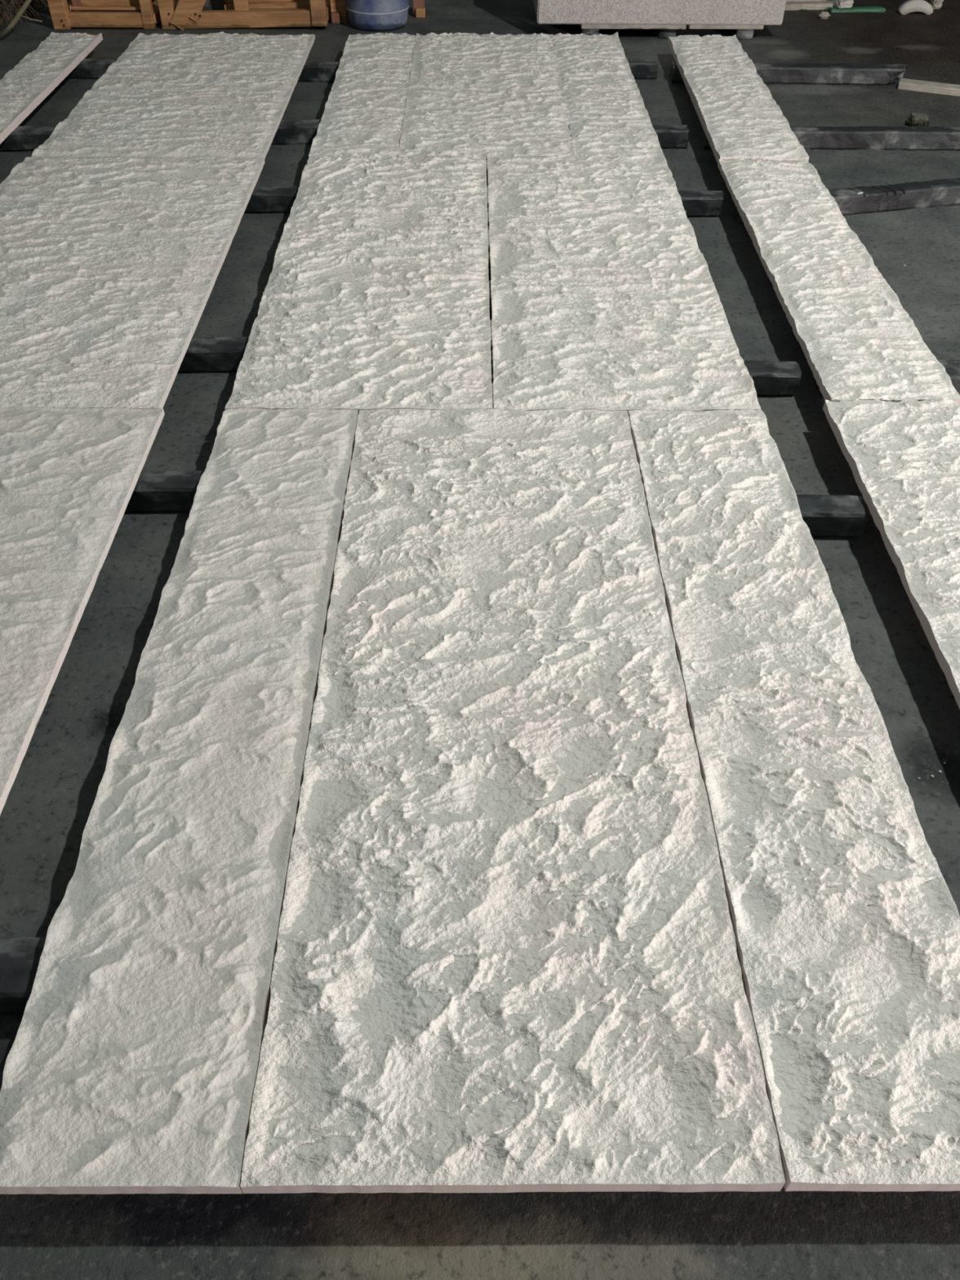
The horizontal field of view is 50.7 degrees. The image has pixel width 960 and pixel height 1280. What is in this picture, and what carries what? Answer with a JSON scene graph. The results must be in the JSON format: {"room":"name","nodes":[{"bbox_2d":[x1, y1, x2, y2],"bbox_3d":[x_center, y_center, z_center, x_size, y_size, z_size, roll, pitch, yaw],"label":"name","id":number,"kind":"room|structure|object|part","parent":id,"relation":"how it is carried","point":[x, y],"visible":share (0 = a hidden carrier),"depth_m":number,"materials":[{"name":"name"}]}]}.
{"room":"stone workshop","nodes":[
{"label":"stone workshop","id":0,"kind":"room"},
{"bbox_2d":[0,0,959,1279],"bbox_3d":[0.031,-1.604,3.982,18.000,0.001,18.000,0,44,0],"label":"floor","id":1,"kind":"structure","parent":0,"point":[782,1234],"depth_m":2.21,"materials":[{"name":"concrete"}]},
{"bbox_2d":[0,1038,14,1091],"bbox_3d":[-1.104,0.671,1.556,0.899,0.083,0.079,-1,44,-1],"label":"bearer","id":2,"kind":"object","parent":1,"relation":"on","point":[6,1045],"visible":0.11,"depth_m":1.55,"materials":[{"name":"black wood"}]},
{"bbox_2d":[0,0,42,39],"bbox_3d":[-2.613,-3.700,5.798,0.412,0.462,0.074,-12,45,-12],"label":"branch","id":3,"kind":"object","parent":1,"relation":"on","point":[20,14],"visible":1,"depth_m":5.88,"materials":[{"name":"brown wood"}]},
{"bbox_2d":[0,0,50,31],"bbox_3d":[-3.329,-4.070,6.189,1.362,0.445,1.343,35,54,30],"label":"pile","id":4,"kind":"object","parent":1,"relation":"on","point":[6,6],"visible":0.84,"depth_m":6.20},
{"bbox_2d":[46,0,160,30],"bbox_3d":[-2.259,-4.305,6.078,0.615,0.950,0.843,0,44,0],"label":"wooden crate","id":5,"kind":"object","parent":1,"relation":"on","point":[64,15],"visible":0.99,"depth_m":6.09,"materials":[{"name":"brown wood"}]},
{"bbox_3d":[-2.517,-4.042,5.803,0.095,0.950,0.070,0,44,0],"label":"post","id":6,"kind":"part","parent":5,"relation":"part of","materials":[{"name":"brown wood"}]},
{"bbox_3d":[-2.521,-4.002,6.374,0.078,0.050,0.703,0,44,0],"label":"rail","id":7,"kind":"part","parent":5,"relation":"part of","materials":[{"name":"brown wood"}]},
{"bbox_3d":[-2.249,-3.805,6.103,0.430,0.026,0.038,0,44,0],"label":"rail","id":8,"kind":"part","parent":5,"relation":"part of","materials":[{"name":"brown wood"}]},
{"bbox_3d":[-2.250,-3.739,6.108,0.442,0.084,0.058,0,44,0],"label":"rail","id":9,"kind":"part","parent":5,"relation":"part of","materials":[{"name":"brown wood"}]},
{"bbox_3d":[-2.220,-3.858,6.129,0.390,0.078,0.058,0,44,0],"label":"rail","id":10,"kind":"part","parent":5,"relation":"part of","materials":[{"name":"brown wood"}]},
{"bbox_2d":[81,10,140,11],"bbox_3d":[-2.261,-4.137,6.012,0.428,0.810,0.090,0,44,0],"label":"slab","id":11,"kind":"object","parent":5,"relation":"in","point":[82,11],"visible":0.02,"depth_m":6.22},
{"bbox_3d":[-1.997,-4.055,5.822,0.060,0.950,0.070,0,44,0],"label":"post","id":12,"kind":"part","parent":5,"relation":"part of","materials":[{"name":"brown wood"}]},
{"bbox_3d":[-1.996,-4.001,6.378,0.078,0.050,0.703,0,44,0],"label":"rail","id":13,"kind":"part","parent":5,"relation":"part of","materials":[{"name":"brown wood"}]},
{"bbox_2d":[0,119,321,151],"bbox_3d":[-1.358,-2.322,4.656,2.136,0.083,0.110,-3,44,-4],"label":"bearer","id":14,"kind":"object","parent":1,"relation":"on","point":[26,138],"visible":0.21,"depth_m":4.61,"materials":[{"name":"black metal"}]},
{"bbox_2d":[0,31,102,143],"bbox_3d":[-2.238,-2.699,4.947,0.275,0.044,1.930,0,44,0],"label":"stone slab","id":15,"kind":"object","parent":14,"relation":"on","point":[24,86],"visible":1,"depth_m":5.08,"materials":[{"name":"stone"}]},
{"bbox_2d":[31,31,315,158],"bbox_3d":[-1.408,-2.710,4.969,0.975,0.039,1.950,0,44,0],"label":"stone slab","id":16,"kind":"object","parent":14,"relation":"on","point":[218,95],"visible":0.99,"depth_m":4.80,"materials":[{"name":"stone"}]},
{"bbox_2d":[308,31,416,158],"bbox_3d":[-0.538,-2.712,4.971,0.375,0.048,1.953,0,44,0],"label":"stone slab","id":17,"kind":"object","parent":14,"relation":"on","point":[363,114],"visible":0.98,"depth_m":4.82,"materials":[{"name":"stone"}]},
{"bbox_2d":[124,470,204,512],"bbox_3d":[-1.146,-0.388,2.654,1.730,0.083,0.096,0,44,-1],"label":"bearer","id":18,"kind":"object","parent":1,"relation":"on","point":[169,491],"visible":0.17,"depth_m":2.63,"materials":[{"name":"black metal"}]},
{"bbox_2d":[240,408,785,1193],"bbox_3d":[0.042,0.053,2.109,0.748,0.052,2.002,0,44,0],"label":"stone slab","id":19,"kind":"object","parent":18,"relation":"on","point":[506,960],"visible":1,"depth_m":1.75,"materials":[{"name":"stone"}]},
{"bbox_2d":[65,58,339,82],"bbox_3d":[-1.363,-3.027,5.386,2.131,0.083,0.096,1,44,1],"label":"bearer","id":20,"kind":"object","parent":1,"relation":"on","point":[87,68],"visible":0.19,"depth_m":5.36,"materials":[{"name":"black metal"}]},
{"bbox_2d":[177,336,248,372],"bbox_3d":[-1.151,-0.895,3.179,1.726,0.083,0.105,-1,44,-1],"label":"bearer","id":21,"kind":"object","parent":1,"relation":"on","point":[202,354],"visible":0.12,"depth_m":3.15,"materials":[{"name":"black metal"}]},
{"bbox_2d":[156,0,331,30],"bbox_3d":[-1.421,-4.314,6.098,0.996,0.955,0.847,0,44,0],"label":"wooden crate","id":22,"kind":"object","parent":1,"relation":"on","point":[183,15],"visible":0.98,"depth_m":6.10,"materials":[{"name":"brown wood"}]},
{"bbox_3d":[-1.875,-4.055,5.822,0.085,0.950,0.070,0,44,0],"label":"post","id":23,"kind":"part","parent":22,"relation":"part of","materials":[{"name":"brown wood"}]},
{"bbox_2d":[202,0,225,10],"bbox_3d":[-1.432,-4.206,6.090,0.808,0.810,0.090,0,44,0],"label":"slab","id":24,"kind":"object","parent":22,"relation":"in","point":[210,5],"visible":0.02,"depth_m":6.29,"materials":[{"name":"grey stone"}]},
{"bbox_3d":[-1.424,-3.756,6.128,0.819,0.109,0.068,0,44,0],"label":"rail","id":25,"kind":"part","parent":22,"relation":"part of","materials":[{"name":"brown wood"}]},
{"bbox_3d":[-1.293,-3.926,6.180,0.522,0.085,0.048,0,44,0],"label":"rail","id":26,"kind":"part","parent":22,"relation":"part of","materials":[{"name":"brown wood"}]},
{"bbox_3d":[-1.293,-3.861,6.187,0.522,0.078,0.048,0,44,0],"label":"rail","id":27,"kind":"part","parent":22,"relation":"part of","materials":[{"name":"brown wood"}]},
{"bbox_3d":[-0.967,-4.062,5.822,0.090,0.930,0.070,0,44,0],"label":"post","id":28,"kind":"part","parent":22,"relation":"part of","materials":[{"name":"brown wood"}]},
{"bbox_3d":[-0.971,-4.014,6.399,0.078,0.050,0.703,0,44,0],"label":"rail","id":29,"kind":"part","parent":22,"relation":"part of","materials":[{"name":"brown wood"}]},
{"bbox_2d":[244,186,299,213],"bbox_3d":[-1.155,-1.781,4.096,1.730,0.083,0.095,0,44,-1],"label":"bearer","id":30,"kind":"object","parent":1,"relation":"on","point":[277,199],"visible":0.13,"depth_m":4.07,"materials":[{"name":"black metal"}]},
{"bbox_2d":[0,155,265,408],"bbox_3d":[-1.405,-1.342,3.551,1.002,0.040,1.988,0,44,0],"label":"stone slab","id":31,"kind":"object","parent":30,"relation":"on","point":[110,268],"visible":1,"depth_m":3.47,"materials":[{"name":"stone"}]},
{"bbox_2d":[330,0,347,24],"bbox_3d":[-0.866,-4.179,5.959,0.093,0.960,0.140,0,44,0],"label":"timber post","id":32,"kind":"object","parent":1,"relation":"on","point":[339,14],"visible":1,"depth_m":6.22,"materials":[{"name":"brown wood"}]},
{"bbox_2d":[0,937,745,1018],"bbox_3d":[-0.540,0.561,1.676,2.930,0.083,0.110,1,44,1],"label":"bearer","id":33,"kind":"object","parent":1,"relation":"on","point":[20,957],"visible":0.04,"depth_m":1.65,"materials":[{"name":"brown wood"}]},
{"bbox_2d":[0,407,164,814],"bbox_3d":[-1.385,0.017,2.146,1.005,0.037,1.918,0,44,0],"label":"stone slab","id":34,"kind":"object","parent":33,"relation":"on","point":[68,477],"visible":1,"depth_m":2.44,"materials":[{"name":"stone"}]},
{"bbox_2d":[0,408,358,1194],"bbox_3d":[-0.521,0.057,2.109,0.373,0.042,2.002,0,44,0],"label":"stone slab","id":35,"kind":"object","parent":33,"relation":"on","point":[131,1064],"visible":1,"depth_m":1.75,"materials":[{"name":"stone"}]},
{"bbox_2d":[627,408,959,1191],"bbox_3d":[0.605,0.055,2.114,0.375,0.049,2.002,0,44,0],"label":"stone slab","id":36,"kind":"object","parent":33,"relation":"on","point":[845,919],"visible":1,"depth_m":1.81,"materials":[{"name":"stone"}]},
{"bbox_2d":[346,0,408,31],"bbox_3d":[-0.622,-4.003,6.027,0.394,0.604,0.383,-33,53,-30],"label":"drum","id":37,"kind":"object","parent":1,"relation":"on","point":[363,15],"visible":1,"depth_m":6.07,"materials":[{"name":"blue plastic"}]},
{"bbox_2d":[413,0,425,17],"bbox_3d":[-0.380,-4.184,6.215,0.074,0.608,0.170,0,44,0],"label":"timber offcut","id":38,"kind":"object","parent":1,"relation":"on","point":[419,9],"visible":1,"depth_m":6.34,"materials":[{"name":"brown wood"}]},
{"bbox_2d":[578,24,599,35],"bbox_3d":[0.657,-3.804,6.227,0.103,0.054,0.563,0,44,0],"label":"support block","id":39,"kind":"object","parent":1,"relation":"on","point":[588,32],"visible":0.31,"depth_m":6.02,"materials":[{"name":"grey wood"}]},
{"bbox_2d":[580,24,686,29],"bbox_3d":[0.908,-3.664,6.030,0.620,0.022,0.130,0,44,0],"label":"board","id":40,"kind":"object","parent":39,"relation":"on","point":[583,26],"visible":0.6,"depth_m":5.98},
{"bbox_2d":[487,190,723,217],"bbox_3d":[0.365,-1.772,4.100,1.229,0.083,0.094,1,44,0],"label":"bearer","id":41,"kind":"object","parent":1,"relation":"on","point":[703,203],"visible":0.13,"depth_m":4.06,"materials":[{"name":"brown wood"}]},
{"bbox_2d":[224,153,493,413],"bbox_3d":[-0.342,-1.338,3.548,0.748,0.052,2.001,0,44,0],"label":"stone slab","id":42,"kind":"object","parent":41,"relation":"on","point":[376,293],"visible":0.99,"depth_m":3.33,"materials":[{"name":"stone"}]},
{"bbox_2d":[487,154,760,411],"bbox_3d":[0.409,-1.337,3.553,0.750,0.051,2.001,0,44,0],"label":"stone slab","id":43,"kind":"object","parent":41,"relation":"on","point":[604,295],"visible":1,"depth_m":3.33,"materials":[{"name":"stone"}]},
{"bbox_2d":[626,58,658,79],"bbox_3d":[0.347,-3.064,5.438,1.209,0.083,0.093,-1,44,-1],"label":"bearer","id":44,"kind":"object","parent":1,"relation":"on","point":[640,68],"visible":0.11,"depth_m":5.42,"materials":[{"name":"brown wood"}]},
{"bbox_2d":[398,31,575,164],"bbox_3d":[0.025,-2.711,4.975,0.750,0.049,1.953,0,44,0],"label":"stone slab","id":45,"kind":"object","parent":44,"relation":"on","point":[492,95],"visible":1,"depth_m":4.81,"materials":[{"name":"stone"}]},
{"bbox_2d":[551,31,664,159],"bbox_3d":[0.587,-2.711,4.979,0.375,0.049,1.953,0,44,0],"label":"stone slab","id":46,"kind":"object","parent":44,"relation":"on","point":[608,117],"visible":0.98,"depth_m":4.81,"materials":[{"name":"stone"}]},
{"bbox_2d":[491,356,801,395],"bbox_3d":[0.363,-0.810,3.103,1.211,0.083,0.094,1,44,1],"label":"bearer","id":47,"kind":"object","parent":1,"relation":"on","point":[769,378],"visible":0.09,"depth_m":3.06,"materials":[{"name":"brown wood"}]},
{"bbox_2d":[654,29,676,38],"bbox_3d":[1.117,-3.803,6.231,0.103,0.054,0.563,0,44,0],"label":"support block","id":48,"kind":"object","parent":1,"relation":"on","point":[662,33],"visible":0.31,"depth_m":6.03,"materials":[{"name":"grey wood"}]},
{"bbox_2d":[652,124,689,148],"bbox_3d":[0.352,-2.331,4.679,1.212,0.083,0.094,1,44,1],"label":"bearer","id":49,"kind":"object","parent":1,"relation":"on","point":[669,136],"visible":0.17,"depth_m":4.64,"materials":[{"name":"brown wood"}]},
{"bbox_2d":[730,29,754,39],"bbox_3d":[1.577,-3.803,6.234,0.103,0.054,0.563,0,44,0],"label":"support block","id":50,"kind":"object","parent":1,"relation":"on","point":[740,33],"visible":0.34,"depth_m":6.04,"materials":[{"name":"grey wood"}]},
{"bbox_2d":[687,24,764,29],"bbox_3d":[1.458,-3.670,6.041,0.440,0.022,0.130,0,44,0],"label":"board","id":51,"kind":"object","parent":50,"relation":"on","point":[690,26],"visible":0.52,"depth_m":5.99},
{"bbox_2d":[533,0,786,25],"bbox_3d":[1.061,-4.069,5.988,1.447,0.620,0.620,0,44,0],"label":"granite block","id":52,"kind":"object","parent":51,"relation":"on","point":[733,12],"visible":1,"depth_m":5.93,"materials":[{"name":"grey stone"}]},
{"bbox_2d":[669,61,908,84],"bbox_3d":[1.650,-3.025,5.408,1.257,0.083,0.110,1,44,1],"label":"bearer","id":53,"kind":"object","parent":1,"relation":"on","point":[770,73],"visible":0.62,"depth_m":5.37,"materials":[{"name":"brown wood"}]},
{"bbox_2d":[784,0,835,10],"bbox_3d":[2.075,-4.129,6.589,0.553,0.036,0.123,-4,44,-5],"label":"board","id":54,"kind":"object","parent":1,"relation":"on","point":[820,5],"visible":0.39,"depth_m":6.55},
{"bbox_2d":[786,0,835,2],"bbox_3d":[2.075,-4.181,6.595,0.503,0.031,0.093,-6,44,-7],"label":"board","id":55,"kind":"object","parent":54,"relation":"on","point":[787,1],"visible":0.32,"depth_m":6.57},
{"bbox_2d":[817,11,830,18],"bbox_3d":[2.176,-3.949,6.402,0.073,0.038,0.057,-8,45,-9],"label":"lump","id":56,"kind":"object","parent":1,"relation":"on","point":[823,15],"visible":1,"depth_m":6.39,"materials":[{"name":"white stone"}]},
{"bbox_2d":[700,125,959,150],"bbox_3d":[2.177,-2.316,4.678,2.299,0.083,0.095,0,44,0],"label":"bearer","id":57,"kind":"object","parent":1,"relation":"on","point":[864,137],"visible":0.7,"depth_m":4.64,"materials":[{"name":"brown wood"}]},
{"bbox_2d":[667,35,808,164],"bbox_3d":[1.217,-2.692,4.961,0.375,0.053,1.940,1,44,1],"label":"stone slab","id":58,"kind":"object","parent":57,"relation":"on","point":[739,116],"visible":1,"depth_m":4.79,"materials":[{"name":"stone"}]},
{"bbox_2d":[796,494,869,537],"bbox_3d":[0.369,-0.330,2.605,1.220,0.083,0.094,1,44,1],"label":"bearer","id":59,"kind":"object","parent":1,"relation":"on","point":[824,515],"visible":0.18,"depth_m":2.56,"materials":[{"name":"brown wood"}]},
{"bbox_2d":[822,398,959,709],"bbox_3d":[1.164,-0.051,2.228,0.385,0.049,1.812,0,44,0],"label":"stone slab","id":60,"kind":"object","parent":59,"relation":"on","point":[903,457],"visible":1,"depth_m":2.56,"materials":[{"name":"stone"}]},
{"bbox_2d":[730,177,959,224],"bbox_3d":[2.177,-1.893,4.240,2.390,0.083,0.100,-9,45,-10],"label":"bearer","id":61,"kind":"object","parent":1,"relation":"on","point":[944,192],"visible":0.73,"depth_m":4.13,"materials":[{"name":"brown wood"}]},
{"bbox_2d":[717,157,959,404],"bbox_3d":[1.187,-1.349,3.574,0.393,0.048,1.934,0,44,0],"label":"stone slab","id":62,"kind":"object","parent":61,"relation":"on","point":[857,340],"visible":0.99,"depth_m":3.36,"materials":[{"name":"stone"}]},
{"bbox_2d":[827,6,885,13],"bbox_3d":[2.435,-4.074,6.547,0.362,0.019,0.072,-3,44,-4],"label":"strip","id":63,"kind":"object","parent":1,"relation":"on","point":[854,9],"visible":1,"depth_m":6.53,"materials":[{"name":"green plastic"}]},
{"bbox_2d":[833,0,853,8],"bbox_3d":[2.345,-4.104,6.531,0.108,0.044,0.076,-12,45,-13],"label":"white offcut","id":64,"kind":"object","parent":63,"relation":"on","point":[838,3],"visible":1,"depth_m":6.51,"materials":[{"name":"white stone"}]},
{"bbox_2d":[813,360,959,399],"bbox_3d":[1.986,-0.791,3.097,1.899,0.083,0.120,0,44,0],"label":"bearer","id":65,"kind":"object","parent":1,"relation":"on","point":[952,367],"visible":0.09,"depth_m":3.06,"materials":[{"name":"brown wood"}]},
{"bbox_2d":[897,0,933,14],"bbox_3d":[2.795,-4.060,6.493,0.216,0.078,0.070,-2,44,-2],"label":"scrap","id":66,"kind":"object","parent":1,"relation":"on","point":[908,6],"visible":1,"depth_m":6.47,"materials":[{"name":"white plastic"}]},
{"bbox_2d":[904,112,928,126],"bbox_3d":[2.126,-2.521,4.918,0.114,0.056,0.090,-2,44,-2],"label":"mossy stone","id":67,"kind":"object","parent":1,"relation":"on","point":[915,119],"visible":0.94,"depth_m":4.90,"materials":[{"name":"green stone"}]},
{"bbox_2d":[897,78,959,96],"bbox_3d":[2.658,-2.819,5.237,0.952,0.035,0.086,16,46,16],"label":"plank","id":68,"kind":"object","parent":1,"relation":"on","point":[941,88],"visible":1,"depth_m":5.30,"materials":[{"name":"beige wood"}]},
{"bbox_2d":[929,0,943,8],"bbox_3d":[2.975,-4.156,6.596,0.070,0.076,0.062,-8,45,-9],"label":"chunk","id":69,"kind":"object","parent":1,"relation":"on","point":[935,4],"visible":0.92,"depth_m":6.59,"materials":[{"name":"white stone"}]}
]}

